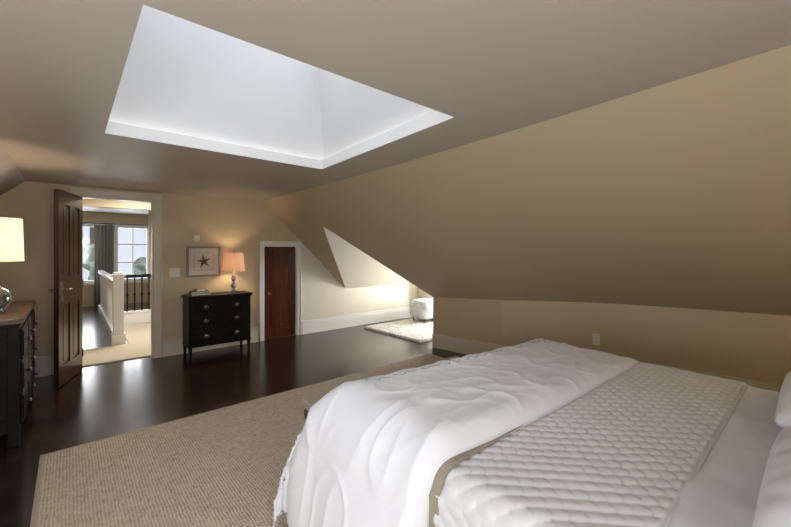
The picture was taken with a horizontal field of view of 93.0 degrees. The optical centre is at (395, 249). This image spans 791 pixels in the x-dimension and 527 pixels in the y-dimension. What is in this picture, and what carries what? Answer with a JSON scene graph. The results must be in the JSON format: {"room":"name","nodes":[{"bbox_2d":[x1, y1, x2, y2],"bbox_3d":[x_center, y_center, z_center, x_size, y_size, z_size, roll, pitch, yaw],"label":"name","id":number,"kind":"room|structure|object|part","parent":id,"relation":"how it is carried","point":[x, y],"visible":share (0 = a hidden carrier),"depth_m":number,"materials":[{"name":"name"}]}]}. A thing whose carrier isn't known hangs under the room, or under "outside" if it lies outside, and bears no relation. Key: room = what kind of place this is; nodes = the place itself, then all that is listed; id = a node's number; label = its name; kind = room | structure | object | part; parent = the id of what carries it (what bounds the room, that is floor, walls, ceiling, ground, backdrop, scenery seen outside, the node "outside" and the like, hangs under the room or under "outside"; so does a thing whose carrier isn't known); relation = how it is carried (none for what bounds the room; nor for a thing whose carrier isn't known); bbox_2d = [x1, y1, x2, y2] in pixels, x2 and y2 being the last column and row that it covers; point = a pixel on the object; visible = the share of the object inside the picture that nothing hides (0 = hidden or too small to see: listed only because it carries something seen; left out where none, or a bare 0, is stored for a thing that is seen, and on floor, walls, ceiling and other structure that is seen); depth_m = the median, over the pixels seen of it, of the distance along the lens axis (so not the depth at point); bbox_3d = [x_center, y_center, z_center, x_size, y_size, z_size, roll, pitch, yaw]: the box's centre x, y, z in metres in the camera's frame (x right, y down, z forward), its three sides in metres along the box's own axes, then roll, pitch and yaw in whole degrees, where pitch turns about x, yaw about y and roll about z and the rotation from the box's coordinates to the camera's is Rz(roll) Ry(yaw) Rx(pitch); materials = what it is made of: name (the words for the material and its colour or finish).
{"room":"bedroom","nodes":[
{"label":"bedroom","id":0,"kind":"room"},
{"bbox_2d":[83,211,148,306],"bbox_3d":[-7.302,0.225,9.619,4.800,2.350,0.100,0,0,-41],"label":"wall","id":1,"kind":"structure","parent":0,"point":[101,217],"depth_m":9.72,"materials":[{"name":"beige paint"}]},
{"bbox_2d":[83,222,104,284],"bbox_3d":[-7.723,0.090,9.227,0.890,1.560,0.100,0,0,-41],"label":"window","id":2,"kind":"structure","parent":1,"relation":"in","point":[86,282],"depth_m":9.30,"materials":[{"name":"white paint"}]},
{"bbox_2d":[83,222,148,225],"bbox_3d":[-7.237,-0.660,9.423,2.040,0.060,0.060,0,0,-41],"label":"curtain rod","id":3,"kind":"object","parent":1,"relation":"attached to","point":[83,222],"depth_m":9.52,"materials":[{"name":"black metal"}]},
{"bbox_2d":[94,225,114,305],"bbox_3d":[-7.279,0.380,9.383,0.406,2.000,0.066,0,0,-41],"label":"curtain","id":4,"kind":"object","parent":3,"relation":"hanging from","point":[104,235],"visible":0.64,"depth_m":9.35,"materials":[{"name":"grey fabric"}]},
{"bbox_2d":[112,223,148,282],"bbox_3d":[-6.941,0.090,9.906,0.860,1.560,0.100,0,0,-41],"label":"window","id":5,"kind":"structure","parent":1,"relation":"in","point":[138,280],"depth_m":9.91,"materials":[{"name":"white paint"}]},
{"bbox_2d":[83,207,148,214],"bbox_3d":[-5.281,-0.990,7.295,4.800,0.080,6.260,0,0,-41],"label":"ceiling","id":6,"kind":"structure","parent":0,"point":[87,209],"depth_m":9.02,"materials":[{"name":"white paint"}]},
{"bbox_2d":[83,198,150,210],"bbox_3d":[-4.717,-0.840,6.646,4.800,0.220,0.280,0,0,-41],"label":"beam","id":7,"kind":"structure","parent":6,"relation":"attached to","point":[97,203],"depth_m":6.44,"materials":[{"name":"beige paint"}]},
{"bbox_2d":[124,274,150,324],"bbox_3d":[-4.679,0.924,7.307,1.275,0.928,0.130,0,0,-41],"label":"stair railing","id":8,"kind":"object","parent":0,"point":[135,316],"depth_m":7.09,"materials":[{"name":"black metal"}]},
{"bbox_2d":[149,211,150,308],"bbox_3d":[-4.815,0.225,8.999,1.860,2.350,0.100,0,0,-41],"label":"wall","id":9,"kind":"structure","parent":0,"point":[149,211],"depth_m":8.37,"materials":[{"name":"beige paint"}]},
{"bbox_2d":[0,181,417,356],"bbox_3d":[-2.056,0.290,5.871,6.800,2.220,0.120,0,0,-41],"label":"wall","id":10,"kind":"structure","parent":0,"point":[238,225],"depth_m":5.15,"materials":[{"name":"beige paint"}]},
{"bbox_2d":[49,189,83,388],"bbox_3d":[-3.529,0.388,4.059,0.158,2.000,0.648,0,0,-23],"label":"door","id":11,"kind":"structure","parent":10,"relation":"in","point":[68,207],"depth_m":3.98,"materials":[{"name":"brown wood"}]},
{"bbox_2d":[70,187,161,357],"bbox_3d":[-3.434,0.338,4.651,0.910,2.125,0.154,0,0,-41],"label":"trim","id":12,"kind":"structure","parent":10,"relation":"attached to","point":[155,200],"depth_m":4.85,"materials":[{"name":"beige paint"}]},
{"bbox_2d":[34,327,258,377],"bbox_3d":[-3.297,1.290,4.692,3.180,0.220,0.032,0,0,-41],"label":"baseboard","id":13,"kind":"structure","parent":10,"relation":"attached to","point":[44,365],"depth_m":4.96,"materials":[{"name":"beige paint"}]},
{"bbox_2d":[169,268,179,276],"bbox_3d":[-2.948,0.300,5.007,0.120,0.120,0.014,0,0,-41],"label":"light switch","id":14,"kind":"object","parent":10,"relation":"attached to","point":[173,272],"visible":1,"depth_m":5.00,"materials":[{"name":"white plastic"}]},
{"bbox_2d":[193,235,199,240],"bbox_3d":[-2.745,-0.165,5.173,0.075,0.070,0.030,0,0,-41],"label":"thermostat","id":15,"kind":"object","parent":10,"relation":"attached to","point":[195,237],"visible":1,"depth_m":5.16,"materials":[{"name":"white plastic"}]},
{"bbox_2d":[186,246,220,276],"bbox_3d":[-2.674,0.160,5.233,0.430,0.420,0.032,0,0,-41],"label":"picture frame","id":16,"kind":"object","parent":10,"relation":"attached to","point":[201,261],"visible":1,"depth_m":5.22,"materials":[{"name":"beige paper"}]},
{"bbox_2d":[264,247,294,338],"bbox_3d":[-1.872,0.670,6.023,0.534,1.448,0.048,0,0,-41],"label":"door","id":17,"kind":"structure","parent":10,"relation":"in","point":[279,262],"depth_m":6.01,"materials":[{"name":"brown wood"}]},
{"bbox_2d":[259,241,301,340],"bbox_3d":[-1.860,0.630,6.019,0.690,1.540,0.154,0,0,-41],"label":"trim","id":18,"kind":"structure","parent":10,"relation":"attached to","point":[297,244],"depth_m":6.13,"materials":[{"name":"white wood"}]},
{"bbox_2d":[302,307,411,334],"bbox_3d":[-0.531,1.290,7.096,2.690,0.220,0.032,0,0,-41],"label":"baseboard","id":19,"kind":"structure","parent":10,"relation":"attached to","point":[330,323],"depth_m":6.88,"materials":[{"name":"white wood"}]},
{"bbox_2d":[0,302,466,526],"bbox_3d":[-1.835,1.450,5.693,7.900,0.100,13.200,0,0,-41],"label":"floor","id":20,"kind":"structure","parent":0,"point":[100,402],"depth_m":3.93,"materials":[{"name":"brown wood"}]},
{"bbox_2d":[0,300,38,448],"bbox_3d":[-3.292,0.945,2.988,0.612,0.910,1.310,0,0,-41],"label":"dresser","id":21,"kind":"object","parent":20,"relation":"on","point":[17,324],"visible":1,"depth_m":2.66,"materials":[{"name":"black paint"}]},
{"bbox_2d":[0,217,23,312],"bbox_3d":[-3.127,0.102,2.926,0.330,0.774,0.330,0,0,-41],"label":"table lamp","id":22,"kind":"object","parent":21,"relation":"on","point":[11,229],"visible":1,"depth_m":2.91,"materials":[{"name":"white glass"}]},
{"bbox_2d":[98,270,125,345],"bbox_3d":[-5.436,0.865,7.087,0.165,1.070,4.170,0,0,-41],"label":"half wall","id":23,"kind":"structure","parent":20,"relation":"on","point":[111,309],"depth_m":5.57,"materials":[{"name":"white paint"}]},
{"bbox_3d":[-5.436,0.865,7.087,0.165,1.070,4.170,0,0,-41],"label":"balustrade","id":24,"kind":"part","parent":23,"relation":"part of","materials":[{"name":"white paint"}]},
{"bbox_2d":[83,322,150,366],"bbox_3d":[-4.254,1.394,5.809,4.000,0.012,2.650,0,0,-41],"label":"carpet","id":25,"kind":"object","parent":20,"relation":"on","point":[138,336],"visible":0.26,"depth_m":5.23,"materials":[{"name":"beige carpet"}]},
{"bbox_2d":[181,290,251,358],"bbox_3d":[-2.443,1.000,5.158,0.820,0.800,0.378,0,0,-41],"label":"dresser","id":26,"kind":"object","parent":20,"relation":"on","point":[216,318],"visible":1,"depth_m":5.00,"materials":[{"name":"black paint"}]},
{"bbox_2d":[188,288,210,295],"bbox_3d":[-2.620,0.559,5.010,0.248,0.080,0.182,0,0,-41],"label":"book stack","id":27,"kind":"object","parent":26,"relation":"on","point":[201,291],"visible":1,"depth_m":4.96,"materials":[{"name":"beige paper"}]},
{"bbox_2d":[222,250,244,292],"bbox_3d":[-2.288,0.302,5.299,0.300,0.594,0.300,0,0,-41],"label":"table lamp","id":28,"kind":"object","parent":26,"relation":"on","point":[233,262],"visible":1,"depth_m":5.20,"materials":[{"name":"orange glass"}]},
{"bbox_2d":[30,354,445,526],"bbox_3d":[0.113,1.394,2.530,3.790,0.012,3.310,0,0,-41],"label":"area rug","id":29,"kind":"object","parent":20,"relation":"on","point":[221,467],"visible":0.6,"depth_m":2.35,"materials":[{"name":"carpet"}]},
{"bbox_2d":[302,356,458,418],"bbox_3d":[0.065,1.166,2.760,1.500,0.442,0.300,0,0,-41],"label":"bench","id":30,"kind":"object","parent":29,"relation":"on","point":[307,403],"visible":0.12,"depth_m":2.37,"materials":[{"name":"beige fabric"}]},
{"bbox_2d":[273,338,783,526],"bbox_3d":[1.107,0.818,1.567,2.316,1.136,2.768,0,0,-41],"label":"bed","id":31,"kind":"object","parent":29,"relation":"on","point":[539,432],"visible":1,"depth_m":1.49,"materials":[{"name":"white fabric"}]},
{"bbox_2d":[429,356,622,526],"bbox_3d":[0.764,0.994,2.085,2.076,0.523,0.456,0,0,-41],"label":"blanket","id":32,"kind":"object","parent":31,"relation":"on","point":[442,467],"depth_m":1.40,"materials":[{"name":"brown fabric"}]},
{"bbox_2d":[434,362,748,526],"bbox_3d":[1.040,0.963,1.773,2.082,0.435,0.732,0,0,-41],"label":"quilt","id":33,"kind":"object","parent":31,"relation":"on","point":[631,448],"depth_m":1.35,"materials":[{"name":"grey fabric"}]},
{"bbox_2d":[752,427,790,526],"bbox_3d":[1.250,0.611,0.848,0.868,0.282,0.602,0,0,-40],"label":"pillow","id":34,"kind":"object","parent":31,"relation":"on","point":[773,509],"visible":1,"depth_m":0.92,"materials":[{"name":"white fabric"}]},
{"bbox_2d":[774,371,790,428],"bbox_3d":[1.962,0.610,1.493,0.868,0.280,0.602,0,0,-40],"label":"pillow","id":35,"kind":"object","parent":31,"relation":"on","point":[782,418],"visible":0.95,"depth_m":1.48,"materials":[{"name":"white fabric"}]},
{"bbox_2d":[364,318,432,342],"bbox_3d":[0.394,1.376,6.608,1.323,0.043,1.442,0,0,-41],"label":"shag rug","id":36,"kind":"object","parent":20,"relation":"on","point":[418,330],"visible":0.73,"depth_m":6.50,"materials":[{"name":"fabric"}]},
{"bbox_2d":[409,298,432,321],"bbox_3d":[0.578,1.152,7.246,0.519,0.404,0.519,0,0,-41],"label":"ottoman","id":37,"kind":"object","parent":36,"relation":"on","point":[422,308],"visible":0.79,"depth_m":7.03,"materials":[{"name":"fabric"}]},
{"bbox_2d":[105,5,453,168],"bbox_3d":[-0.728,-1.350,2.316,1.720,1.200,1.830,0,0,-41],"label":"skylight","id":38,"kind":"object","parent":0,"point":[184,77],"depth_m":2.87,"materials":[{"name":"white paint"}]},
{"bbox_2d":[0,0,790,200],"bbox_3d":[-1.084,-0.445,2.185,3.270,0.610,6.720,0,0,-41],"label":"ceiling","id":39,"kind":"structure","parent":0,"point":[496,67],"depth_m":1.48,"materials":[{"name":"beige paint"}]},
{"bbox_2d":[418,288,432,298],"bbox_3d":[1.208,0.450,7.238,0.120,1.900,2.100,0,0,-41],"label":"wall","id":40,"kind":"structure","parent":0,"point":[421,294],"depth_m":7.88,"materials":[{"name":"beige paint"}]},
{"bbox_2d":[263,45,790,315],"bbox_3d":[1.293,-0.025,4.251,3.670,1.450,6.720,0,0,-41],"label":"ceiling","id":41,"kind":"structure","parent":0,"point":[677,193],"depth_m":2.90,"materials":[{"name":"beige paint"}]},
{"bbox_2d":[433,297,790,384],"bbox_3d":[2.536,0.990,4.035,4.842,0.820,0.334,0,0,37],"label":"wall","id":42,"kind":"structure","parent":0,"point":[752,346],"depth_m":4.00,"materials":[{"name":"beige paint"}]},
{"bbox_2d":[592,334,599,344],"bbox_3d":[2.278,1.015,4.257,0.076,0.120,0.012,0,0,28],"label":"wall outlet","id":43,"kind":"object","parent":42,"relation":"attached to","point":[595,337],"visible":1,"depth_m":4.25,"materials":[{"name":"white plastic"}]},
{"bbox_2d":[432,333,781,391],"bbox_3d":[2.485,1.300,3.989,4.820,0.200,0.234,0,0,37],"label":"baseboard","id":44,"kind":"structure","parent":42,"relation":"attached to","point":[459,345],"depth_m":4.93,"materials":[{"name":"beige paint"}]},
{"label":"outside","id":45,"kind":"structure","parent":0,"visible":0},
{"bbox_2d":[83,227,146,279],"bbox_3d":[-9.605,0.911,12.136,4.710,4.978,1.707,0,0,-41],"label":"tree","id":46,"kind":"object","parent":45,"point":[88,250],"visible":0.09,"depth_m":11.69,"materials":[{"name":"green plant"}]}
]}

